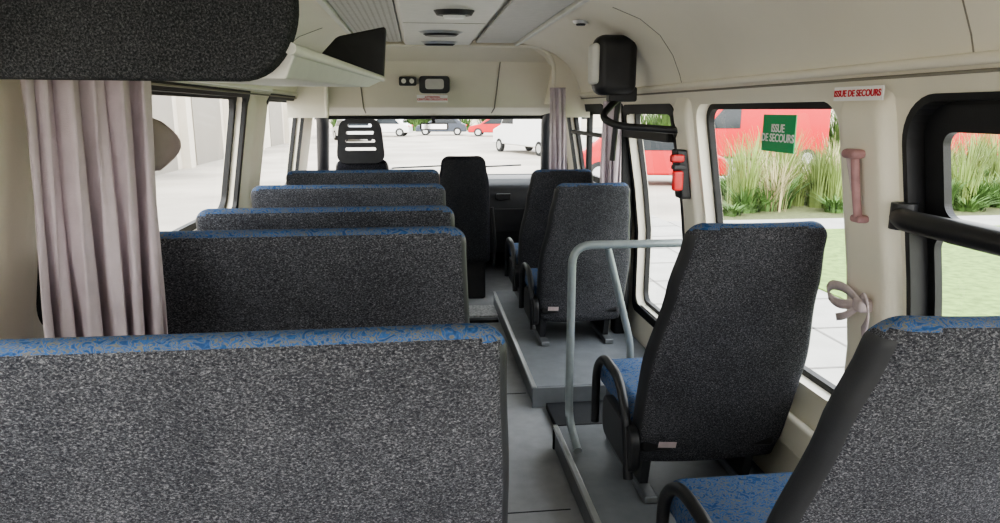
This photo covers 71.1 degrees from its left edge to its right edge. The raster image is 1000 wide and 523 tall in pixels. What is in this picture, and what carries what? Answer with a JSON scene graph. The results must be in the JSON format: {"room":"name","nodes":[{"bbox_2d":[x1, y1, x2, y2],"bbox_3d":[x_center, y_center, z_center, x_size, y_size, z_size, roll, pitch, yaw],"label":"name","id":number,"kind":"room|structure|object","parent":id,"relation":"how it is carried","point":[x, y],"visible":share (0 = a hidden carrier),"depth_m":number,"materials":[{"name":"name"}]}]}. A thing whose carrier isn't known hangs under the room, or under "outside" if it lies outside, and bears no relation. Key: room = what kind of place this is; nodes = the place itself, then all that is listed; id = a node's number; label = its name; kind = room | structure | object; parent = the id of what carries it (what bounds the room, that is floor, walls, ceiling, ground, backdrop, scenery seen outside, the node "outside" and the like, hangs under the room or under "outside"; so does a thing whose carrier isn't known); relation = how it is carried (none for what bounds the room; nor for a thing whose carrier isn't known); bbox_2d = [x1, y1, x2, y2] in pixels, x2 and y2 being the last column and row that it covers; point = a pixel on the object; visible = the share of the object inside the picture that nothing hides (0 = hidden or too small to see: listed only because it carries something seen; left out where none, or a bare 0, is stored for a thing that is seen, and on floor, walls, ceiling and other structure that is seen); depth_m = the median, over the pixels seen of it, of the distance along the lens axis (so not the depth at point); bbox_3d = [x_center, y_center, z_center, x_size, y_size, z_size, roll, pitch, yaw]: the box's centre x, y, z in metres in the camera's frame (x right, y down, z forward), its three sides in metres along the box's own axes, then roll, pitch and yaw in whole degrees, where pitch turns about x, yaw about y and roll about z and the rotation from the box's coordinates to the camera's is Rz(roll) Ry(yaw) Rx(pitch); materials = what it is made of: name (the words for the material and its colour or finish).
{"room":"vehicle interior","nodes":[
{"label":"vehicle interior","id":0,"kind":"room"},
{"bbox_2d":[33,91,312,337],"bbox_3d":[-1.188,0.162,2.443,0.220,1.550,6.950,-1,12,-6],"label":"wall","id":1,"kind":"structure","parent":0,"point":[38,331],"depth_m":3.48,"materials":[{"name":"beige plastic"}]},
{"bbox_2d":[0,79,35,338],"bbox_3d":[-1.044,0.231,1.440,0.143,1.240,0.500,-1,12,-6],"label":"pillar","id":2,"kind":"structure","parent":1,"relation":"attached to","point":[17,211],"depth_m":1.48,"materials":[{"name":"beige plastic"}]},
{"bbox_2d":[20,80,180,337],"bbox_3d":[-0.861,-0.005,1.572,0.117,0.845,0.350,12,17,43],"label":"curtain","id":3,"kind":"object","parent":1,"relation":"hanging from","point":[97,147],"visible":0.69,"depth_m":1.50,"materials":[{"name":"pink fabric"}]},
{"bbox_2d":[36,81,250,324],"bbox_3d":[-1.169,-0.333,2.555,0.140,0.630,1.930,-1,12,-6],"label":"seal","id":4,"kind":"object","parent":1,"relation":"attached to","point":[245,97],"visible":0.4,"depth_m":3.12,"materials":[{"name":"black rubber"}]},
{"bbox_2d":[152,91,236,230],"bbox_3d":[-1.222,-0.335,2.543,0.132,0.580,1.880,-1,12,-6],"label":"gasket","id":5,"kind":"object","parent":1,"relation":"attached to","point":[190,226],"visible":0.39,"depth_m":3.40,"materials":[{"name":"black rubber"}]},
{"bbox_2d":[151,82,296,98],"bbox_3d":[-1.016,-0.466,1.787,0.008,0.008,5.900,-1,12,-6],"label":"trim","id":6,"kind":"structure","parent":1,"relation":"attached to","point":[155,84],"depth_m":2.71,"materials":[{"name":"beige plastic"}]},
{"bbox_2d":[167,81,297,95],"bbox_3d":[-1.014,-0.491,1.782,0.026,0.026,5.900,-1,12,-6],"label":"trim","id":7,"kind":"structure","parent":1,"relation":"attached to","point":[275,91],"depth_m":3.24,"materials":[{"name":"beige plastic"}]},
{"bbox_2d":[239,96,266,207],"bbox_3d":[-1.316,-0.271,3.761,0.148,1.240,0.380,-1,12,-6],"label":"trim","id":8,"kind":"structure","parent":1,"relation":"attached to","point":[257,109],"depth_m":3.60,"materials":[{"name":"beige plastic"}]},
{"bbox_2d":[270,100,296,184],"bbox_3d":[-1.467,-0.741,4.584,0.141,0.650,1.350,-1,12,-6],"label":"gasket","id":9,"kind":"object","parent":1,"relation":"attached to","point":[294,120],"visible":0.12,"depth_m":5.21,"materials":[{"name":"black rubber"}]},
{"bbox_2d":[267,93,303,169],"bbox_3d":[-1.413,-0.737,4.591,0.148,0.700,1.410,-1,12,-6],"label":"seal","id":10,"kind":"object","parent":1,"relation":"attached to","point":[270,97],"visible":0.2,"depth_m":5.21,"materials":[{"name":"black rubber"}]},
{"bbox_2d":[287,40,589,117],"bbox_3d":[-0.398,-1.276,4.755,2.060,0.585,0.060,-1,12,-6],"label":"wall","id":11,"kind":"structure","parent":0,"point":[309,103],"depth_m":4.72,"materials":[{"name":"beige plastic"}]},
{"bbox_2d":[324,42,555,115],"bbox_3d":[-0.394,-1.228,4.734,1.568,0.479,0.028,-1,12,-6],"label":"trim","id":12,"kind":"structure","parent":11,"relation":"attached to","point":[388,44],"depth_m":4.71,"materials":[{"name":"beige plastic"}]},
{"bbox_2d":[328,47,551,115],"bbox_3d":[-0.474,-1.373,5.404,2.020,0.500,1.260,-1,12,-6],"label":"header","id":13,"kind":"object","parent":11,"relation":"attached to","point":[419,81],"visible":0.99,"depth_m":5.38,"materials":[{"name":"beige plastic"}]},
{"bbox_2d":[549,88,566,168],"bbox_3d":[0.399,-0.892,4.836,0.132,0.600,0.046,-3,13,-14],"label":"curtain","id":14,"kind":"object","parent":11,"relation":"hanging from","point":[558,138],"visible":0.9,"depth_m":4.82,"materials":[{"name":"grey fabric"}]},
{"bbox_2d":[469,256,583,522],"bbox_3d":[-0.173,0.818,3.220,2.380,0.060,7.950,-1,12,-6],"label":"floor","id":15,"kind":"structure","parent":0,"point":[538,481],"depth_m":3.00,"materials":[{"name":"plastic"}]},
{"bbox_2d":[0,323,508,522],"bbox_3d":[-0.446,0.589,1.463,0.935,1.130,0.724,-1,12,-6],"label":"seat","id":16,"kind":"object","parent":15,"relation":"on","point":[409,423],"visible":1,"depth_m":1.05,"materials":[{"name":"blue fabric"}]},
{"bbox_2d":[159,226,469,333],"bbox_3d":[-0.540,0.413,2.220,0.925,1.155,0.730,-1,12,-6],"label":"seat","id":17,"kind":"object","parent":15,"relation":"on","point":[319,278],"visible":0.32,"depth_m":1.80,"materials":[{"name":"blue fabric"}]},
{"bbox_2d":[196,205,454,230],"bbox_3d":[-0.609,0.300,2.802,0.925,1.130,0.724,-1,12,-6],"label":"seat","id":18,"kind":"object","parent":15,"relation":"on","point":[420,215],"visible":0.19,"depth_m":2.34,"materials":[{"name":"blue fabric"}]},
{"bbox_2d":[251,183,445,207],"bbox_3d":[-0.700,0.136,3.569,0.925,1.125,0.723,-1,12,-6],"label":"seat","id":19,"kind":"object","parent":15,"relation":"on","point":[342,195],"visible":0.17,"depth_m":3.11,"materials":[{"name":"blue fabric"}]},
{"bbox_2d":[336,119,388,169],"bbox_3d":[-1.034,-0.396,5.405,0.480,1.390,0.580,-1,12,-6],"label":"seat","id":20,"kind":"object","parent":15,"relation":"on","point":[348,159],"visible":0.35,"depth_m":5.02,"materials":[{"name":"black plastic"}]},
{"bbox_2d":[286,169,439,184],"bbox_3d":[-0.797,-0.040,4.394,0.925,1.120,0.722,-1,12,-6],"label":"seat","id":21,"kind":"object","parent":15,"relation":"on","point":[398,176],"visible":0.22,"depth_m":3.94,"materials":[{"name":"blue fabric"}]},
{"bbox_2d":[389,168,530,256],"bbox_3d":[-0.560,-0.358,6.386,2.180,1.000,1.220,-1,12,-6],"label":"dashboard","id":22,"kind":"object","parent":15,"relation":"on","point":[507,193],"visible":0.16,"depth_m":6.06,"materials":[{"name":"plastic"}]},
{"bbox_2d":[316,113,567,174],"bbox_3d":[-0.556,-1.048,6.251,2.299,0.793,1.302,-1,12,-6],"label":"windscreen","id":23,"kind":"object","parent":22,"relation":"on","point":[322,124],"visible":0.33,"depth_m":6.16,"materials":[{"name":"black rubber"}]},
{"bbox_2d":[420,117,448,129],"bbox_3d":[-0.563,-1.178,5.970,0.240,0.110,0.184,-1,12,-6],"label":"mirror","id":24,"kind":"object","parent":23,"relation":"attached to","point":[423,126],"visible":1,"depth_m":5.89,"materials":[{"name":"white plastic"}]},
{"bbox_2d":[497,193,510,199],"bbox_3d":[0.031,-0.558,6.011,0.120,0.050,0.040,-1,12,-6],"label":"air vent","id":25,"kind":"object","parent":22,"relation":"attached to","point":[500,196],"depth_m":5.99,"materials":[{"name":"black plastic"}]},
{"bbox_2d":[439,156,495,298],"bbox_3d":[-0.283,-0.273,5.475,0.442,1.120,0.668,-1,12,-6],"label":"passenger seat","id":26,"kind":"object","parent":15,"relation":"on","point":[464,179],"visible":0.7,"depth_m":5.22,"materials":[{"name":"black fabric"}]},
{"bbox_2d":[469,305,497,317],"bbox_3d":[-0.210,0.366,5.142,0.720,0.012,0.280,-1,12,-6],"label":"floor mat","id":27,"kind":"object","parent":15,"relation":"on","point":[474,310],"visible":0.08,"depth_m":5.11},
{"bbox_2d":[469,317,498,322],"bbox_3d":[-0.201,0.415,4.896,0.380,0.020,0.060,-1,12,-6],"label":"trim","id":28,"kind":"structure","parent":15,"relation":"on","point":[472,320],"depth_m":4.88,"materials":[{"name":"black plastic"}]},
{"bbox_2d":[508,509,570,513],"bbox_3d":[0.083,0.924,2.581,0.360,0.002,0.004,-1,12,-6],"label":"trim","id":29,"kind":"structure","parent":15,"relation":"on","point":[557,509],"depth_m":2.58,"materials":[{"name":"plastic"}]},
{"bbox_2d":[493,291,644,407],"bbox_3d":[0.420,0.468,4.431,0.742,0.113,1.888,-1,12,-6],"label":"platform","id":30,"kind":"object","parent":15,"relation":"on","point":[542,369],"visible":0.59,"depth_m":3.98,"materials":[{"name":"plastic"}]},
{"bbox_2d":[505,169,592,298],"bbox_3d":[0.350,-0.195,4.957,0.563,0.964,0.745,-1,12,-6],"label":"passenger seat","id":31,"kind":"object","parent":30,"relation":"on","point":[543,182],"visible":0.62,"depth_m":4.65,"materials":[{"name":"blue fabric"}]},
{"bbox_2d":[510,243,518,263],"bbox_3d":[0.338,-0.051,5.133,0.489,0.110,0.460,-1,12,-6],"label":"cushion","id":32,"kind":"object","parent":31,"relation":"on","point":[515,251],"depth_m":4.92,"materials":[{"name":"blue fabric"}]},
{"bbox_2d":[519,182,630,345],"bbox_3d":[0.435,-0.012,4.111,0.563,0.964,0.745,-1,12,-6],"label":"passenger seat","id":33,"kind":"object","parent":30,"relation":"on","point":[579,213],"visible":0.9,"depth_m":3.88,"materials":[{"name":"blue fabric"}]},
{"bbox_2d":[525,268,537,294],"bbox_3d":[0.423,0.132,4.287,0.489,0.110,0.460,-1,12,-6],"label":"cushion","id":34,"kind":"object","parent":33,"relation":"on","point":[534,270],"depth_m":4.18,"materials":[{"name":"blue fabric"}]},
{"bbox_2d":[546,400,602,423],"bbox_3d":[0.587,0.750,3.321,0.675,0.030,0.400,-1,12,-6],"label":"step","id":35,"kind":"structure","parent":15,"relation":"on","point":[582,409],"depth_m":3.38,"materials":[{"name":"plastic"}]},
{"bbox_2d":[552,422,764,522],"bbox_3d":[0.805,1.151,1.269,0.722,0.113,3.776,-1,12,-6],"label":"platform","id":36,"kind":"object","parent":15,"relation":"on","point":[594,476],"visible":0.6,"depth_m":2.63,"materials":[{"name":"plastic"}]},
{"bbox_2d":[565,239,682,453],"bbox_3d":[0.606,0.333,2.826,0.657,0.830,0.220,-1,12,-6],"label":"grab rail","id":37,"kind":"object","parent":36,"relation":"on","point":[607,245],"visible":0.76,"depth_m":2.82,"materials":[{"name":"grey metal"}]},
{"bbox_2d":[591,221,827,503],"bbox_3d":[0.699,0.314,2.471,0.592,1.019,0.763,-1,12,-6],"label":"passenger seat","id":38,"kind":"object","parent":36,"relation":"on","point":[717,377],"visible":0.98,"depth_m":2.23,"materials":[{"name":"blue fabric"}]},
{"bbox_2d":[601,358,642,419],"bbox_3d":[0.685,0.483,2.662,0.515,0.110,0.460,-1,12,-6],"label":"cushion","id":39,"kind":"object","parent":38,"relation":"on","point":[629,368],"depth_m":2.66,"materials":[{"name":"blue fabric"}]},
{"bbox_2d":[656,315,999,522],"bbox_3d":[0.752,0.513,1.552,0.592,1.019,0.763,-1,12,-6],"label":"passenger seat","id":40,"kind":"object","parent":36,"relation":"on","point":[909,432],"visible":1,"depth_m":1.19,"materials":[{"name":"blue fabric"}]},
{"bbox_2d":[670,472,792,522],"bbox_3d":[0.738,0.682,1.743,0.515,0.110,0.460,-1,12,-6],"label":"cushion","id":41,"kind":"object","parent":40,"relation":"on","point":[751,498],"depth_m":1.83,"materials":[{"name":"blue fabric"}]},
{"bbox_2d":[273,0,999,92],"bbox_3d":[-0.111,-0.828,2.316,2.100,0.440,7.030,-1,12,-6],"label":"ceiling","id":42,"kind":"structure","parent":0,"point":[706,39],"depth_m":2.26,"materials":[{"name":"plastic"}]},
{"bbox_2d":[0,0,385,90],"bbox_3d":[-0.643,-0.621,1.747,0.571,0.384,1.496,-1,12,-3],"label":"luggage rack","id":43,"kind":"object","parent":42,"relation":"attached to","point":[249,44],"visible":1,"depth_m":1.07,"materials":[{"name":"black fabric"}]},
{"bbox_2d":[202,42,384,86],"bbox_3d":[-0.522,-0.477,1.802,0.390,0.070,1.421,-1,12,-6],"label":"tray","id":44,"kind":"object","parent":43,"relation":"on","point":[299,65],"depth_m":1.44,"materials":[{"name":"beige plastic"}]},
{"bbox_2d":[316,0,589,45],"bbox_3d":[-0.142,-0.966,2.385,1.078,0.038,4.670,-1,12,-6],"label":"ceiling panel","id":45,"kind":"object","parent":42,"relation":"attached to","point":[518,21],"depth_m":3.35,"materials":[{"name":"white plastic"}]},
{"bbox_2d":[420,41,457,45],"bbox_3d":[-0.382,-1.374,4.416,0.240,0.024,0.100,-1,12,-6],"label":"ceiling vent","id":46,"kind":"object","parent":45,"relation":"in","point":[428,43],"depth_m":4.39,"materials":[{"name":"black plastic"}]},
{"bbox_2d":[418,30,462,36],"bbox_3d":[-0.326,-1.255,3.861,0.250,0.022,0.180,-1,12,-6],"label":"ceiling vent","id":47,"kind":"object","parent":45,"relation":"in","point":[430,33],"depth_m":3.81,"materials":[{"name":"black plastic"}]},
{"bbox_2d":[433,9,473,19],"bbox_3d":[-0.199,-1.072,3.040,0.180,0.033,0.120,-1,12,-6],"label":"ceiling lamp","id":48,"kind":"object","parent":45,"relation":"attached to","point":[455,14],"depth_m":3.01,"materials":[{"name":"plastic"}]},
{"bbox_2d":[573,20,587,25],"bbox_3d":[0.392,-1.158,3.401,0.080,0.022,0.080,-1,12,-6],"label":"ceiling spotlight","id":49,"kind":"object","parent":42,"relation":"in","point":[578,22],"depth_m":3.38,"materials":[{"name":"white plastic"}]},
{"bbox_2d":[588,35,636,101],"bbox_3d":[0.544,-0.934,3.375,0.235,0.319,0.140,-1,12,-6],"label":"wall speaker","id":50,"kind":"object","parent":42,"relation":"attached to","point":[612,59],"visible":0.93,"depth_m":3.31,"materials":[{"name":"black plastic"}]},
{"bbox_2d":[600,101,677,160],"bbox_3d":[0.638,-0.636,3.335,0.337,0.337,0.431,-1,12,-6],"label":"handle","id":51,"kind":"object","parent":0,"point":[614,123],"depth_m":3.21,"materials":[{"name":"black plastic"}]},
{"bbox_2d":[623,130,672,142],"bbox_3d":[0.780,-0.657,3.643,0.080,0.045,0.730,-1,12,-6],"label":"bar","id":52,"kind":"object","parent":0,"point":[660,137],"depth_m":3.52,"materials":[{"name":"black metal"}]},
{"bbox_2d":[566,63,999,473],"bbox_3d":[0.957,0.110,2.686,0.220,1.550,6.950,-1,12,-6],"label":"wall","id":53,"kind":"structure","parent":0,"point":[810,400],"depth_m":2.42,"materials":[{"name":"beige plastic"}]},
{"bbox_2d":[567,104,602,182],"bbox_3d":[0.637,-0.822,5.032,0.118,0.600,1.190,-1,12,-6],"label":"seal","id":54,"kind":"object","parent":53,"relation":"attached to","point":[588,107],"visible":0.2,"depth_m":5.53,"materials":[{"name":"black rubber"}]},
{"bbox_2d":[574,112,600,182],"bbox_3d":[0.692,-0.828,5.037,0.113,0.550,1.130,-1,12,-6],"label":"gasket","id":55,"kind":"object","parent":53,"relation":"attached to","point":[596,179],"visible":0.18,"depth_m":5.53,"materials":[{"name":"black rubber"}]},
{"bbox_2d":[585,112,592,171],"bbox_3d":[0.640,-0.825,5.021,0.040,0.530,0.050,-1,12,-6],"label":"window divider","id":56,"kind":"object","parent":55,"relation":"attached to","point":[589,140],"visible":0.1,"depth_m":5.00,"materials":[{"name":"black metal"}]},
{"bbox_2d":[571,130,601,137],"bbox_3d":[0.633,-0.912,5.002,0.035,0.030,1.050,-1,12,-6],"label":"divider","id":57,"kind":"object","parent":56,"relation":"attached to","point":[592,134],"visible":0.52,"depth_m":4.96,"materials":[{"name":"black metal"}]},
{"bbox_2d":[600,101,621,182],"bbox_3d":[0.640,-0.653,4.016,0.122,0.520,0.047,8,14,32],"label":"curtain","id":58,"kind":"object","parent":53,"relation":"hanging from","point":[610,171],"visible":0.53,"depth_m":4.02,"materials":[{"name":"fabric"}]},
{"bbox_2d":[611,104,632,333],"bbox_3d":[0.738,-0.242,4.196,0.090,1.400,0.100,-1,12,-6],"label":"trim","id":59,"kind":"structure","parent":53,"relation":"attached to","point":[616,324],"depth_m":4.11,"materials":[{"name":"black plastic"}]},
{"bbox_2d":[612,7,681,82],"bbox_3d":[0.629,-0.908,2.968,0.322,0.322,0.004,-1,12,-6],"label":"trim","id":60,"kind":"structure","parent":53,"relation":"attached to","point":[612,7],"depth_m":2.96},
{"bbox_2d":[635,114,659,314],"bbox_3d":[0.864,-0.236,3.743,0.132,1.140,0.730,-1,12,-6],"label":"gasket","id":61,"kind":"object","parent":53,"relation":"attached to","point":[647,300],"visible":0.38,"depth_m":4.08,"materials":[{"name":"black rubber"}]},
{"bbox_2d":[622,104,684,327],"bbox_3d":[0.808,-0.222,3.745,0.130,1.210,0.840,-1,12,-6],"label":"door","id":62,"kind":"structure","parent":53,"relation":"in","point":[668,109],"depth_m":3.97,"materials":[{"name":"black rubber"}]},
{"bbox_2d":[670,149,690,198],"bbox_3d":[0.799,-0.390,3.130,0.109,0.220,0.119,-1,12,-6],"label":"hammer","id":63,"kind":"object","parent":53,"relation":"attached to","point":[680,174],"visible":1,"depth_m":3.08,"materials":[{"name":"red plastic"}]},
{"bbox_2d":[673,98,702,232],"bbox_3d":[0.861,-0.143,3.215,0.145,1.220,0.195,-1,12,-6],"label":"trim","id":64,"kind":"structure","parent":53,"relation":"attached to","point":[682,113],"depth_m":3.09,"materials":[{"name":"beige plastic"}]},
{"bbox_2d":[706,102,835,393],"bbox_3d":[0.997,-0.105,2.578,0.134,0.935,1.040,-1,12,-6],"label":"gasket","id":65,"kind":"object","parent":53,"relation":"attached to","point":[807,372],"visible":0.22,"depth_m":2.74,"materials":[{"name":"black rubber"}]},
{"bbox_3d":[1.003,-0.105,2.578,0.108,0.915,1.020,-1,12,-6],"label":"pane","id":66,"kind":"object","parent":65,"relation":"in","visible":0},
{"bbox_2d":[761,114,797,153],"bbox_3d":[0.948,-0.437,2.387,0.007,0.125,0.220,-1,12,-6],"label":"emergency exit sign","id":67,"kind":"object","parent":66,"relation":"attached to","point":[779,131],"visible":1,"depth_m":2.37,"materials":[{"name":"green plastic"}]},
{"bbox_2d":[580,50,999,96],"bbox_3d":[0.903,-0.538,1.999,0.026,0.026,5.900,-1,12,-6],"label":"trim","id":68,"kind":"structure","parent":53,"relation":"attached to","point":[992,56],"depth_m":1.81,"materials":[{"name":"beige plastic"}]},
{"bbox_2d":[581,67,999,98],"bbox_3d":[0.905,-0.513,2.005,0.008,0.008,5.900,-1,12,-6],"label":"trim","id":69,"kind":"structure","parent":53,"relation":"attached to","point":[984,70],"depth_m":1.83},
{"bbox_2d":[779,411,813,458],"bbox_3d":[1.133,0.813,1.397,0.035,0.120,4.090,-1,12,-6],"label":"trim","id":70,"kind":"structure","parent":53,"relation":"attached to","point":[796,435],"depth_m":2.37,"materials":[{"name":"beige plastic"}]},
{"bbox_2d":[826,280,872,335],"bbox_3d":[0.995,0.130,1.964,0.063,0.137,0.181,-2,12,-10],"label":"tieback","id":71,"kind":"object","parent":53,"relation":"attached to","point":[861,303],"visible":0.97,"depth_m":1.96,"materials":[{"name":"fabric"}]},
{"bbox_2d":[841,149,868,222],"bbox_3d":[0.948,-0.202,1.869,0.070,0.195,0.060,-1,12,-6],"label":"handle","id":72,"kind":"object","parent":53,"relation":"attached to","point":[853,156],"visible":1,"depth_m":1.85,"materials":[{"name":"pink plastic"}]},
{"bbox_2d":[833,85,884,100],"bbox_3d":[0.921,-0.433,1.805,0.007,0.036,0.205,-1,12,-6],"label":"label","id":73,"kind":"object","parent":53,"relation":"attached to","point":[875,92],"visible":1,"depth_m":1.79,"materials":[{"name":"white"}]},
{"bbox_2d":[839,88,902,367],"bbox_3d":[1.008,0.131,1.950,0.150,1.220,0.230,-1,12,-6],"label":"pillar","id":74,"kind":"structure","parent":53,"relation":"attached to","point":[873,250],"depth_m":1.84,"materials":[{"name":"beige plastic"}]},
{"bbox_2d":[902,91,999,315],"bbox_3d":[1.192,0.229,0.629,0.173,0.787,2.392,-1,12,-6],"label":"door frame","id":75,"kind":"structure","parent":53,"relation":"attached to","point":[913,141],"depth_m":1.73,"materials":[{"name":"black rubber"}]},
{"bbox_2d":[927,100,999,315],"bbox_3d":[1.225,0.223,0.636,0.134,0.755,2.360,-1,12,-6],"label":"gasket","id":76,"kind":"object","parent":53,"relation":"attached to","point":[968,102],"visible":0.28,"depth_m":1.77,"materials":[{"name":"black rubber"}]},
{"bbox_2d":[888,104,999,315],"bbox_3d":[1.189,0.239,0.568,0.212,0.732,2.530,-1,12,-6],"label":"window","id":77,"kind":"structure","parent":76,"relation":"attached to","point":[946,121],"depth_m":1.64,"materials":[{"name":"black plastic"}]},
{"bbox_2d":[962,0,973,51],"bbox_3d":[0.816,-0.566,1.385,0.322,0.322,0.004,-1,12,-6],"label":"trim","id":78,"kind":"structure","parent":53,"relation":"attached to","point":[964,7],"depth_m":1.42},
{"label":"outside","id":79,"kind":"structure","parent":0,"visible":0},
{"bbox_2d":[155,127,965,230],"bbox_3d":[-6.896,-10.445,58.721,180.000,0.300,180.000,-1,12,-6],"label":"ground","id":80,"kind":"structure","parent":79,"point":[181,194],"depth_m":26.53,"materials":[{"name":"grey concrete"}]},
{"bbox_2d":[171,96,314,168],"bbox_3d":[-14.689,-6.969,28.682,5.600,5.600,58.000,-1,12,-6],"label":"facade","id":81,"kind":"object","parent":80,"relation":"on","point":[267,140],"visible":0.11,"depth_m":30.35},
{"bbox_2d":[152,95,178,175],"bbox_3d":[-11.081,-4.276,22.379,0.060,3.000,3.800,-1,12,-6],"label":"wall panel","id":82,"kind":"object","parent":81,"relation":"attached to","point":[162,109],"depth_m":23.37,"materials":[{"name":"white concrete"}]},
{"bbox_2d":[176,96,195,168],"bbox_3d":[-11.258,-6.127,24.790,0.300,5.600,0.500,-1,12,-6],"label":"pilaster","id":83,"kind":"object","parent":81,"relation":"attached to","point":[183,103],"visible":0.36,"depth_m":24.95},
{"bbox_2d":[190,97,223,164],"bbox_3d":[-11.771,-5.535,28.205,0.060,3.000,3.800,-1,12,-6],"label":"wall panel","id":84,"kind":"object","parent":81,"relation":"attached to","point":[206,114],"depth_m":27.99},
{"bbox_2d":[222,99,227,138],"bbox_3d":[-11.948,-7.387,30.616,0.300,5.600,0.500,-1,12,-6],"label":"pilaster","id":85,"kind":"object","parent":81,"relation":"attached to","point":[225,101],"visible":0.02,"depth_m":30.54,"materials":[{"name":"white concrete"}]},
{"bbox_2d":[268,102,283,146],"bbox_3d":[-13.380,-8.474,41.798,0.060,3.000,3.800,-1,12,-6],"label":"wall panel","id":86,"kind":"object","parent":81,"relation":"attached to","point":[275,108],"depth_m":41.64,"materials":[{"name":"white concrete"}]},
{"bbox_2d":[282,102,290,142],"bbox_3d":[-13.557,-10.326,44.209,0.300,5.600,0.500,-1,12,-6],"label":"pilaster","id":87,"kind":"object","parent":81,"relation":"attached to","point":[287,131],"visible":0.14,"depth_m":44.33,"materials":[{"name":"white concrete"}]},
{"bbox_2d":[332,119,372,140],"bbox_3d":[-10.213,-9.116,48.307,1.850,1.500,4.220,-6,14,-26],"label":"car","id":88,"kind":"object","parent":80,"relation":"on","point":[334,129],"visible":0.25,"depth_m":46.94,"materials":[{"name":"metal"}]},
{"bbox_2d":[371,119,412,136],"bbox_3d":[-9.239,-10.844,56.296,4.220,1.500,1.850,1,12,3],"label":"car","id":89,"kind":"object","parent":80,"relation":"on","point":[400,127],"visible":0.67,"depth_m":55.38,"materials":[{"name":"paint"}]},
{"bbox_2d":[329,119,485,130],"bbox_3d":[-6.714,-14.565,71.178,22.302,2.450,5.486,-1,12,-6],"label":"plants","id":90,"kind":"object","parent":80,"relation":"on","point":[415,122],"visible":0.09,"depth_m":70.00,"materials":[{"name":"green plant"}]},
{"bbox_2d":[416,119,466,134],"bbox_3d":[-4.899,-11.375,58.755,4.220,1.500,1.850,0,12,-2],"label":"car","id":91,"kind":"object","parent":80,"relation":"on","point":[456,126],"visible":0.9,"depth_m":57.92,"materials":[{"name":"paint"}]},
{"bbox_2d":[468,119,501,135],"bbox_3d":[-0.383,-10.847,56.314,4.220,1.500,1.850,1,12,3],"label":"car","id":92,"kind":"object","parent":80,"relation":"on","point":[487,126],"visible":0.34,"depth_m":55.50,"materials":[{"name":"paint"}]},
{"bbox_2d":[493,117,580,155],"bbox_3d":[1.661,-6.540,33.788,1.850,2.600,5.614,-6,14,-26],"label":"van","id":93,"kind":"object","parent":80,"relation":"on","point":[519,132],"visible":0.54,"depth_m":33.36,"materials":[{"name":"paint"}]},
{"bbox_2d":[314,109,838,127],"bbox_3d":[-0.411,-20.358,88.244,100.000,6.600,10.000,-1,12,-6],"label":"facade","id":94,"kind":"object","parent":80,"relation":"on","point":[597,122],"visible":0.02,"depth_m":85.16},
{"bbox_2d":[583,138,728,176],"bbox_3d":[4.206,-2.983,19.939,4.220,1.500,1.850,2,12,8],"label":"car","id":95,"kind":"object","parent":80,"relation":"on","point":[657,154],"visible":0.09,"depth_m":19.05,"materials":[{"name":"paint"}]},
{"bbox_2d":[641,110,839,157],"bbox_3d":[18.005,-6.203,31.823,26.932,2.736,4.523,-1,12,-6],"label":"tree","id":96,"kind":"object","parent":80,"relation":"on","point":[654,119],"visible":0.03,"depth_m":30.23,"materials":[{"name":"green plant"}]},
{"bbox_2d":[649,215,846,384],"bbox_3d":[2.596,0.762,6.137,2.700,0.015,23.000,-1,12,-6],"label":"paved walkway","id":97,"kind":"structure","parent":80,"relation":"on","point":[826,356],"depth_m":7.11,"materials":[{"name":"concrete"}]},
{"bbox_2d":[714,109,830,165],"bbox_3d":[9.201,-4.918,26.288,5.614,2.600,1.850,0,12,-2],"label":"van","id":98,"kind":"object","parent":80,"relation":"on","point":[811,121],"visible":0.3,"depth_m":25.38,"materials":[{"name":"paint"}]},
{"bbox_2d":[668,215,999,228],"bbox_3d":[13.831,-0.876,13.704,21.400,0.019,1.200,-1,12,-6],"label":"garden path","id":99,"kind":"structure","parent":80,"relation":"on","point":[828,223],"depth_m":13.18,"materials":[{"name":"concrete"}]},
{"bbox_2d":[718,126,999,219],"bbox_3d":[13.681,-2.625,17.764,20.700,1.684,7.547,-1,12,-6],"label":"planting","id":100,"kind":"object","parent":80,"relation":"on","point":[760,186],"visible":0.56,"depth_m":14.78,"materials":[{"name":"green plant"}]},
{"bbox_2d":[819,225,999,315],"bbox_3d":[14.894,1.061,4.722,21.400,0.029,17.300,-1,12,-6],"label":"lawn","id":101,"kind":"structure","parent":80,"relation":"on","point":[970,278],"depth_m":8.75,"materials":[{"name":"green plant"}]},
{"bbox_2d":[951,133,999,157],"bbox_3d":[16.453,-5.096,27.109,5.614,2.600,1.850,-1,12,-4],"label":"van","id":102,"kind":"object","parent":80,"relation":"on","point":[957,134],"visible":0.07,"depth_m":26.39,"materials":[{"name":"paint"}]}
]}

